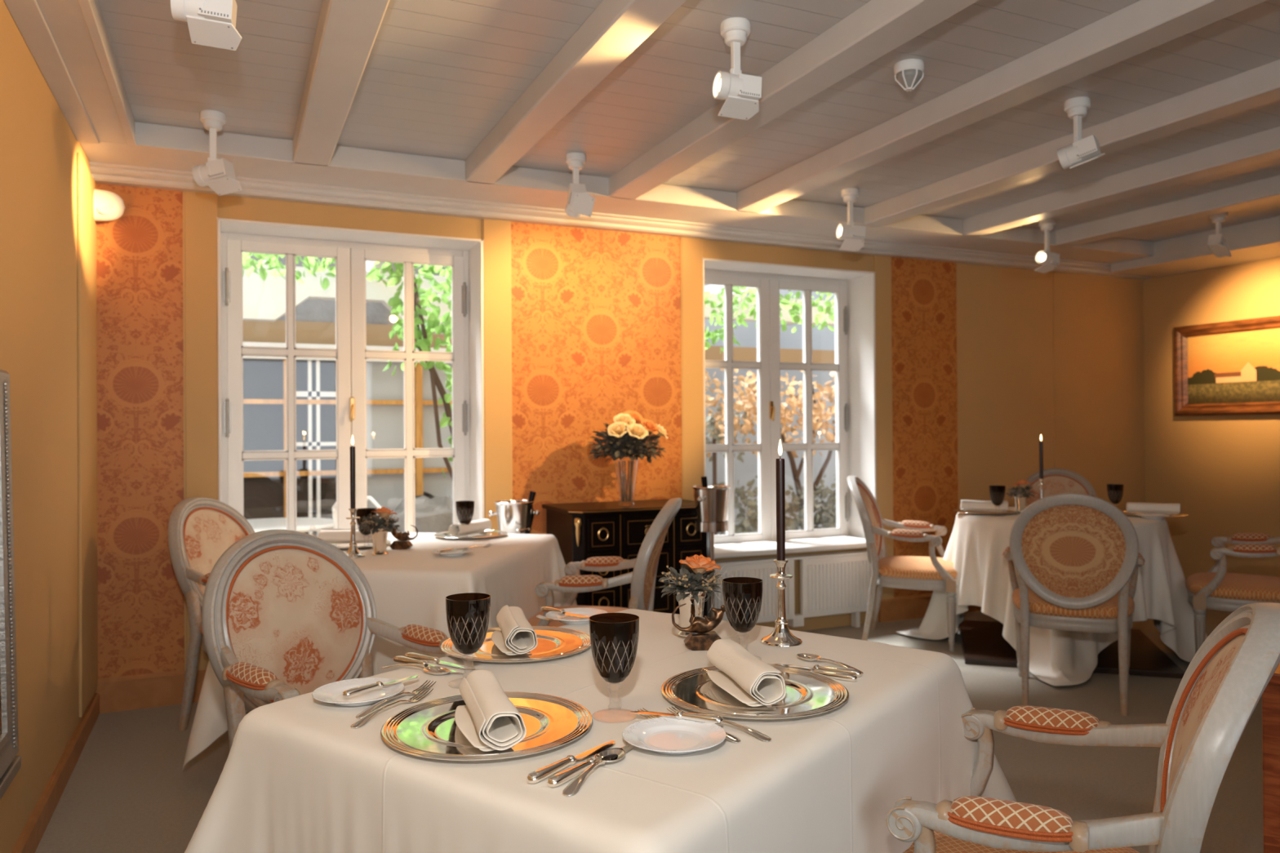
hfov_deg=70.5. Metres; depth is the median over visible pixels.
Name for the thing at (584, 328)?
wall
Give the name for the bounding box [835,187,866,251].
ceiling spotlight
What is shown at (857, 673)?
table knife
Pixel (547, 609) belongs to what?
butter knife
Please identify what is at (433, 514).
rockery
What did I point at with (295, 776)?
tablecloth
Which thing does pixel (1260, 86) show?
beam
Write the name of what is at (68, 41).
trim
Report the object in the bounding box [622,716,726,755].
bread plate
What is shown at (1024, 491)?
posy
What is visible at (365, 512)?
goblet
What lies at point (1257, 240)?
trim
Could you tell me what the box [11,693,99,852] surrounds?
baseboard
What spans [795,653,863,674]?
spoon
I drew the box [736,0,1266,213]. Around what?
beam
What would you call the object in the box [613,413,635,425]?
rose
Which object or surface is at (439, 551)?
butter knife
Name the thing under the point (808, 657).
bowl
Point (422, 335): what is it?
tree
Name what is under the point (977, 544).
tablecloth
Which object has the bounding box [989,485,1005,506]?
goblet
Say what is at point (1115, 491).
goblet
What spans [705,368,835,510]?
tree
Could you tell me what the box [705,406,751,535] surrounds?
shrub
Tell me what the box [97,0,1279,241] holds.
ceiling
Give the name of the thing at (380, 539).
cup
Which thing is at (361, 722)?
fork
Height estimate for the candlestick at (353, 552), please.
0.194 m
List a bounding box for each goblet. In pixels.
[355,507,377,535]
[445,592,490,688]
[455,500,474,524]
[588,613,639,684]
[722,577,763,632]
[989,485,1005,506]
[1106,484,1124,504]
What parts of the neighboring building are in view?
timber post, timber rail, timber rail, timber post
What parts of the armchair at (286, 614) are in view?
leg, arm, frame, backrest, leg, arm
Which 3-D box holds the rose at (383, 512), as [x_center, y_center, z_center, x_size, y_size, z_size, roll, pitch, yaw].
[-1.042,0.365,3.686,0.102,0.077,0.096,0,0,-15]
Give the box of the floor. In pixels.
[35,608,1263,852]
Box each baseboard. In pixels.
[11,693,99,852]
[94,592,981,713]
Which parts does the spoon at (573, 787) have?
handle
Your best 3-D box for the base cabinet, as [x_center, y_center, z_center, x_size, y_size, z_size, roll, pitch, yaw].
[2.017,0.934,2.201,0.846,0.686,0.640,-1,0,38]
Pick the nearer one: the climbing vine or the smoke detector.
the smoke detector
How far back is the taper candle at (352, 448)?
3.64 m
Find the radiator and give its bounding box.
[714,550,875,627]
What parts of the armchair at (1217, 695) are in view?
seat, arm, arm, leg, backrest, frame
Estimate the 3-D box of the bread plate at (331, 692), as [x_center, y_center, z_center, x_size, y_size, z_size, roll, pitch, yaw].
[-0.526,0.501,1.692,0.165,0.018,0.165,0,0,-24]
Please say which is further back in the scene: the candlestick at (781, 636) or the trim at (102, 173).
the trim at (102, 173)
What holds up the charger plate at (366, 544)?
on the tablecloth at (411, 585)
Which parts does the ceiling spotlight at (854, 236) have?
stem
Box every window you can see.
[216,217,484,532]
[702,257,876,544]
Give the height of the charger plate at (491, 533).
0.014 m
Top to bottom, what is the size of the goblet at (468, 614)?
0.172 m
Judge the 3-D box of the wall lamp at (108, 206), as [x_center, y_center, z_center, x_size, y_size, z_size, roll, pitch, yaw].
[-2.430,-1.009,4.142,0.128,0.144,0.089,0,0,-24]
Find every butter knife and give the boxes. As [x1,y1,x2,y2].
[342,675,418,697]
[436,547,468,553]
[540,606,588,617]
[629,710,723,724]
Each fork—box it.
[350,687,433,728]
[355,680,435,718]
[465,542,493,548]
[536,614,589,621]
[555,614,587,619]
[635,707,741,742]
[666,706,771,741]
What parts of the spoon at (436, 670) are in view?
handle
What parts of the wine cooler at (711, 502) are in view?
knob handle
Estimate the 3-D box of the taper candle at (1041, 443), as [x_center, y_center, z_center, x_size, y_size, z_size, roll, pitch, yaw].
[2.422,0.187,5.465,0.021,0.280,0.021,0,0,-24]
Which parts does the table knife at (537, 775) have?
handle, blade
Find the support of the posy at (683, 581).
in the cup at (691, 606)
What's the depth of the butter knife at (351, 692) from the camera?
1.69 m
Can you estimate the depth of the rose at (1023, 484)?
5.26 m
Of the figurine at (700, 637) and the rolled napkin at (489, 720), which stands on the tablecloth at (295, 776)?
the figurine at (700, 637)
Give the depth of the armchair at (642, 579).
3.72 m
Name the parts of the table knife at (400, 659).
handle, blade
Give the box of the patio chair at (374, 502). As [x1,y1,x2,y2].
[332,496,381,528]
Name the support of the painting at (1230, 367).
attached to the wall at (1223, 472)
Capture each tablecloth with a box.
[182,532,577,769]
[184,608,1017,852]
[895,506,1207,685]
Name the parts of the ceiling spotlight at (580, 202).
stem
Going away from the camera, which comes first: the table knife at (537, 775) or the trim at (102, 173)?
the table knife at (537, 775)
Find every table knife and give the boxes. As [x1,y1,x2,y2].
[393,655,463,673]
[404,652,475,669]
[516,528,539,532]
[526,740,614,783]
[546,743,634,787]
[768,663,862,676]
[808,668,857,681]
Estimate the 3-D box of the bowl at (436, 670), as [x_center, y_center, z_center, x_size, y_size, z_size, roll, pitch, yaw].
[-0.416,0.504,1.859,0.064,0.011,0.042,-1,0,24]
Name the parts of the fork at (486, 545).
handle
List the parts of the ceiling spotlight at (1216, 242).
stem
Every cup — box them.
[370,527,388,555]
[676,587,706,637]
[1013,494,1026,514]
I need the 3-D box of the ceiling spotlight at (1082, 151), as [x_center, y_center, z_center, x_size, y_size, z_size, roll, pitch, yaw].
[1.771,-1.171,3.634,0.178,0.287,0.119,-1,0,39]
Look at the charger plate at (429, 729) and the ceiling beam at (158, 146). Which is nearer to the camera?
the charger plate at (429, 729)
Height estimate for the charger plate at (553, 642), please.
0.014 m
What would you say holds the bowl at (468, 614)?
on the goblet at (468, 614)
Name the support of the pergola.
on the ground
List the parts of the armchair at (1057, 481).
backrest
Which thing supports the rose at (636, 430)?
in the foliage
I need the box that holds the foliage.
[586,422,666,463]
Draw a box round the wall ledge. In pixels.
[0,755,21,799]
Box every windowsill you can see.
[714,535,866,559]
[715,550,867,565]
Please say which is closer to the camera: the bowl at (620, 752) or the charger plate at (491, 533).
the bowl at (620, 752)
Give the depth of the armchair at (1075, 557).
4.12 m
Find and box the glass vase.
[618,460,634,502]
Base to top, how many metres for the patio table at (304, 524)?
0.730 m
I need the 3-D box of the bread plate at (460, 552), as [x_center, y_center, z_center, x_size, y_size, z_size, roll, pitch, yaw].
[-0.759,0.512,3.665,0.165,0.018,0.165,0,0,-24]
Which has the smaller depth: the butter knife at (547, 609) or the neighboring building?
the butter knife at (547, 609)
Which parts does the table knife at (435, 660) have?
handle, blade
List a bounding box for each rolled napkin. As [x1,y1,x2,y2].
[318,528,372,543]
[448,518,491,536]
[454,669,526,751]
[491,604,537,655]
[706,639,786,706]
[960,499,1008,511]
[1125,502,1180,514]
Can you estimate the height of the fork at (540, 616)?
0.015 m
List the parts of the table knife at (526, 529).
handle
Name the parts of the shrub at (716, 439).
stem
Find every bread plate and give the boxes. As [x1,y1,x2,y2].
[311,677,404,706]
[431,547,473,556]
[545,608,608,624]
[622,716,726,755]
[1135,513,1169,519]
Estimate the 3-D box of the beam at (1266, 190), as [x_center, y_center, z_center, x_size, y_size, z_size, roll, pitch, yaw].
[4.189,-1.283,3.091,0.152,0.100,6.561,0,0,-24]
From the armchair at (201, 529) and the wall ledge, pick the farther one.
the armchair at (201, 529)
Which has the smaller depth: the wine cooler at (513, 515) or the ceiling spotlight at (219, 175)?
the ceiling spotlight at (219, 175)
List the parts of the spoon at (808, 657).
handle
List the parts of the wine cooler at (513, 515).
knob handle, knob handle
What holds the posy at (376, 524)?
in the cup at (380, 539)
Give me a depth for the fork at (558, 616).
2.38 m
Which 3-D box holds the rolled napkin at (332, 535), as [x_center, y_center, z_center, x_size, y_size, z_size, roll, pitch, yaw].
[-1.276,0.481,3.998,0.266,0.065,0.090,0,0,-2]
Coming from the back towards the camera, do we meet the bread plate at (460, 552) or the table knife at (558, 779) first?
the bread plate at (460, 552)
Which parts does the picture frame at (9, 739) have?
glass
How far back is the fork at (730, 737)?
1.46 m
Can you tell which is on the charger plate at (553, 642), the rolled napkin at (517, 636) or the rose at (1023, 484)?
the rolled napkin at (517, 636)
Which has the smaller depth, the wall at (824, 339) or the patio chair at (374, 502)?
the patio chair at (374, 502)
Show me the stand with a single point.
(711, 527)
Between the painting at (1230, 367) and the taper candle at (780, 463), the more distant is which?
the painting at (1230, 367)
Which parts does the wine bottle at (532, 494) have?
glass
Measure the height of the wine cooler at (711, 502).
0.216 m
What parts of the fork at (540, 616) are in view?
handle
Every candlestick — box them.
[345,507,365,558]
[760,559,802,647]
[1036,478,1046,498]
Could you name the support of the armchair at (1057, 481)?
on the floor
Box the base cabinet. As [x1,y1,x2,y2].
[1262,662,1279,852]
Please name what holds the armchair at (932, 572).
on the floor
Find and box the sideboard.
[542,498,710,617]
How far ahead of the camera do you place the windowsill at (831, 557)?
5.68 m
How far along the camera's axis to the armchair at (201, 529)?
3.96 m
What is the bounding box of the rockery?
[387,491,453,533]
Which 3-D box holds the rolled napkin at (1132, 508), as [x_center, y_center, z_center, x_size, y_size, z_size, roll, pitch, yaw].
[2.898,0.462,5.116,0.266,0.061,0.092,0,0,24]
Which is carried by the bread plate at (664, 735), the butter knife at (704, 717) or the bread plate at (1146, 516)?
the butter knife at (704, 717)
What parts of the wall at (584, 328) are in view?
damask panel, damask panel, damask panel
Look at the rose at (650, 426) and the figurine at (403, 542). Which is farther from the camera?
the rose at (650, 426)
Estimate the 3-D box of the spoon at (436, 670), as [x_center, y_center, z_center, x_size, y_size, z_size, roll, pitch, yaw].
[-0.467,0.503,1.881,0.175,0.015,0.042,0,0,24]
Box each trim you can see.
[4,0,136,146]
[76,152,97,717]
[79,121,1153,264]
[88,161,1151,279]
[1110,215,1279,277]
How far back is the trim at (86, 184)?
3.87 m
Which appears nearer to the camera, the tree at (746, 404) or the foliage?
the foliage
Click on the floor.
(128, 789)
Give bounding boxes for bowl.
[422,666,451,675]
[445,592,490,654]
[594,747,625,762]
[795,653,822,661]
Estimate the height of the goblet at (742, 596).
0.172 m
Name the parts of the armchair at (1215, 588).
leg, seat, seat rail, arm, arm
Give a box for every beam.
[293,0,390,166]
[465,0,686,183]
[608,0,978,199]
[705,346,835,364]
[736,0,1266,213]
[863,59,1279,226]
[961,126,1279,236]
[1055,175,1279,247]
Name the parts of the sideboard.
drawer, drawer, ring pull, drawer, ring pull, drawer, drawer, drawer, drawer, drawer, ring pull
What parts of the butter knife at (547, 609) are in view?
handle, blade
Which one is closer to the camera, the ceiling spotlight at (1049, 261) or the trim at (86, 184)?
the trim at (86, 184)
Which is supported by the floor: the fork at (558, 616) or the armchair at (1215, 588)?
the armchair at (1215, 588)
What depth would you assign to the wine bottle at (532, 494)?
4.69 m
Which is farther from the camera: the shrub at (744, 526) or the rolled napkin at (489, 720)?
the shrub at (744, 526)
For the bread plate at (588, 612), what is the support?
on the tablecloth at (295, 776)
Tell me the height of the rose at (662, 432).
0.096 m
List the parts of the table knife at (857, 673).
blade, handle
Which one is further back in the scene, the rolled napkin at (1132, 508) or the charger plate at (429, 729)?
the rolled napkin at (1132, 508)
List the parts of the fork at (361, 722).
handle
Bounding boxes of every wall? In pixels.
[0,0,94,852]
[96,183,1145,678]
[704,284,835,534]
[1143,257,1279,579]
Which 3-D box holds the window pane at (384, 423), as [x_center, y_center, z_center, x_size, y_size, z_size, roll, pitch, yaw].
[-1.931,0.388,7.334,0.970,1.980,0.040,0,0,-24]
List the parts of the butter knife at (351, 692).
handle, blade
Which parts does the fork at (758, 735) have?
handle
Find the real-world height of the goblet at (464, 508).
0.172 m
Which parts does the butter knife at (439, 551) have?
handle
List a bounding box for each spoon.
[380,663,451,675]
[562,747,625,795]
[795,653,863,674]
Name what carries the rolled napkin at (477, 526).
on the charger plate at (491, 533)
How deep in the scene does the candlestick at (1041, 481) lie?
5.46 m
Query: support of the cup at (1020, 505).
on the tablecloth at (977, 544)
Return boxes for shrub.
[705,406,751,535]
[716,474,836,535]
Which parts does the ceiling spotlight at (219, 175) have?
stem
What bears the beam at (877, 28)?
attached to the ceiling
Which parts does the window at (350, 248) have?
sash, handle lever, handle, sash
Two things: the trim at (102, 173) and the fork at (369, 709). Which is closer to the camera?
the fork at (369, 709)
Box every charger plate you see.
[331,539,391,548]
[380,691,592,760]
[433,529,507,538]
[440,626,591,662]
[661,665,848,719]
[952,508,1016,514]
[1121,511,1188,517]
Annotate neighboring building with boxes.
[241,254,453,537]
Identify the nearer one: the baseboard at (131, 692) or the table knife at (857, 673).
the table knife at (857, 673)
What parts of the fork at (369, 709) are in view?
handle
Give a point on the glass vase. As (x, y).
(624, 477)
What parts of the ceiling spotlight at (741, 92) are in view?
stem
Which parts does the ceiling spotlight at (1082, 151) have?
stem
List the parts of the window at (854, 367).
sash, handle, handle lever, sash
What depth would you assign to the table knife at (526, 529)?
4.51 m
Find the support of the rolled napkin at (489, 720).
on the charger plate at (429, 729)
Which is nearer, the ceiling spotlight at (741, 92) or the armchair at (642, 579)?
the ceiling spotlight at (741, 92)
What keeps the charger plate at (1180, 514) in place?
on the tablecloth at (977, 544)
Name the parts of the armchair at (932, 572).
frame, backrest, leg, leg, arm, seat rail, arm, seat, leg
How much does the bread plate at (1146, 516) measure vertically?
0.018 m
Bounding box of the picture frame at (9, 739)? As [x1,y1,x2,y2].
[0,368,18,778]
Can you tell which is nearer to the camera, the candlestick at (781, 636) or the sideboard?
the candlestick at (781, 636)
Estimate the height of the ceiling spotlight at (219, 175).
0.321 m
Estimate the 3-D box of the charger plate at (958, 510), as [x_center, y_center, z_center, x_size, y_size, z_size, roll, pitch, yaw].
[2.025,0.503,5.326,0.348,0.014,0.348,0,0,-24]
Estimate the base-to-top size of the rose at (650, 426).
0.096 m
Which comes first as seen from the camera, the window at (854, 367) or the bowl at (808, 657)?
the bowl at (808, 657)
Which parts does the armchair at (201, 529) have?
leg, arm, seat, seat rail, frame, backrest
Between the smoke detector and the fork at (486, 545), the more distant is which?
the fork at (486, 545)
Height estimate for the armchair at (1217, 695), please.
0.990 m
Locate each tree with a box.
[242,252,453,481]
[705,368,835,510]
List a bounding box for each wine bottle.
[528,491,536,532]
[701,475,707,487]
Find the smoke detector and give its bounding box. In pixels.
[893,58,924,91]
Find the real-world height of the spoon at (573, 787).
0.015 m
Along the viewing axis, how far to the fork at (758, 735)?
1.48 m
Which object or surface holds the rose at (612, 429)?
in the foliage
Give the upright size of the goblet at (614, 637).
0.172 m
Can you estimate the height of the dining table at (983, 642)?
0.768 m
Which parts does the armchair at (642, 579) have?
seat, arm, arm, leg, frame, panel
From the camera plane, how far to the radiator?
5.69 m
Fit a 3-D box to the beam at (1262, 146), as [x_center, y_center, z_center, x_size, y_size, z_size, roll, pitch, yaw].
[3.446,-1.280,2.755,0.152,0.100,6.561,0,0,-24]
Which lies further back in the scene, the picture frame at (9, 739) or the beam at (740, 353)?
the beam at (740, 353)
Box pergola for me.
[242,261,835,334]
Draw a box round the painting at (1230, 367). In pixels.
[1173,315,1279,416]
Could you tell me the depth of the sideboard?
4.74 m
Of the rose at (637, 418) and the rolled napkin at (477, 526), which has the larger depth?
the rose at (637, 418)
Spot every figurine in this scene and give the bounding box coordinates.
[389,524,417,549]
[671,603,724,650]
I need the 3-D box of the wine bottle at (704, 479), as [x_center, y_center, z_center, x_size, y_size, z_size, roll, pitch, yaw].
[0.355,0.387,4.741,0.082,0.255,0.069,0,0,-32]
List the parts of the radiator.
panel, panel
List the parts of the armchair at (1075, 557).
arm, leg, leg, seat rail, seat, panel, frame, leg, leg, arm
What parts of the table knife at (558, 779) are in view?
handle, blade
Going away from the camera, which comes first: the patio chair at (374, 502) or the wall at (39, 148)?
the wall at (39, 148)
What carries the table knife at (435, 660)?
on the tablecloth at (295, 776)
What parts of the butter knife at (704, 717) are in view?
blade, handle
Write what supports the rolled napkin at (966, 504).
on the charger plate at (958, 510)
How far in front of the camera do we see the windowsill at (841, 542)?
5.71 m
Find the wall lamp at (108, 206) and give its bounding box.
[93,189,124,221]
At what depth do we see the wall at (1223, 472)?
6.64 m
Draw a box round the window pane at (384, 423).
[366,361,453,517]
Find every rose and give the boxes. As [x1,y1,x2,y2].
[371,506,396,520]
[607,421,629,438]
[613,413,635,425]
[623,410,643,424]
[626,422,648,439]
[640,418,658,435]
[651,423,667,440]
[679,554,720,581]
[1013,480,1031,489]
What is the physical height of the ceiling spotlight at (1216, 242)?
0.288 m
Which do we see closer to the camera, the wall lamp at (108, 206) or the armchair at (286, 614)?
the armchair at (286, 614)
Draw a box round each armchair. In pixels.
[168,497,254,730]
[201,528,448,751]
[527,497,681,626]
[846,475,957,651]
[885,602,1279,852]
[1002,493,1145,715]
[1025,467,1097,506]
[1185,533,1279,652]
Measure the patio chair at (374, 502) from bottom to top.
0.933 m
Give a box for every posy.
[358,512,399,534]
[658,564,733,613]
[1005,484,1035,502]
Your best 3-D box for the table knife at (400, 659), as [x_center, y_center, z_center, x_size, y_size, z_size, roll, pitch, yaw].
[-0.450,0.503,1.913,0.205,0.015,0.020,-1,0,35]
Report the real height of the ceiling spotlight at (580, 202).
0.296 m
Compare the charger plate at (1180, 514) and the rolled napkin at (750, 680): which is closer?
the rolled napkin at (750, 680)
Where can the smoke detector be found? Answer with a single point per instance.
(908, 73)
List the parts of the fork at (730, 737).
handle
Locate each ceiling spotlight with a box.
[170,0,241,50]
[191,109,242,195]
[564,151,595,217]
[712,17,761,119]
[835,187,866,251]
[1034,218,1059,273]
[1057,96,1105,169]
[1207,211,1231,257]
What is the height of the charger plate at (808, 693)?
0.014 m
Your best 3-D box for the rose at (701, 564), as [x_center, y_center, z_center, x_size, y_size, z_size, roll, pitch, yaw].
[0.146,0.350,2.199,0.096,0.077,0.102,0,0,-30]
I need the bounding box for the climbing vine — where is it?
[704,286,835,353]
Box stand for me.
[695,520,728,617]
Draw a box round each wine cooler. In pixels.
[488,499,539,533]
[692,484,730,522]
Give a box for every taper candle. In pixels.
[350,436,355,508]
[775,440,785,560]
[1039,435,1043,479]
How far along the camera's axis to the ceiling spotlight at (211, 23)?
2.31 m
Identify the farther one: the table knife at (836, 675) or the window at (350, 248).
the window at (350, 248)
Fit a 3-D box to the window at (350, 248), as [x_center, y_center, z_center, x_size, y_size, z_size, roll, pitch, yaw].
[-1.514,-0.098,4.797,1.311,1.828,0.359,0,0,-24]
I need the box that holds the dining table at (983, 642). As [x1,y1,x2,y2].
[958,620,1184,678]
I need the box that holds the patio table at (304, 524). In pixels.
[246,517,333,532]
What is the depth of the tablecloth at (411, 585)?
3.33 m

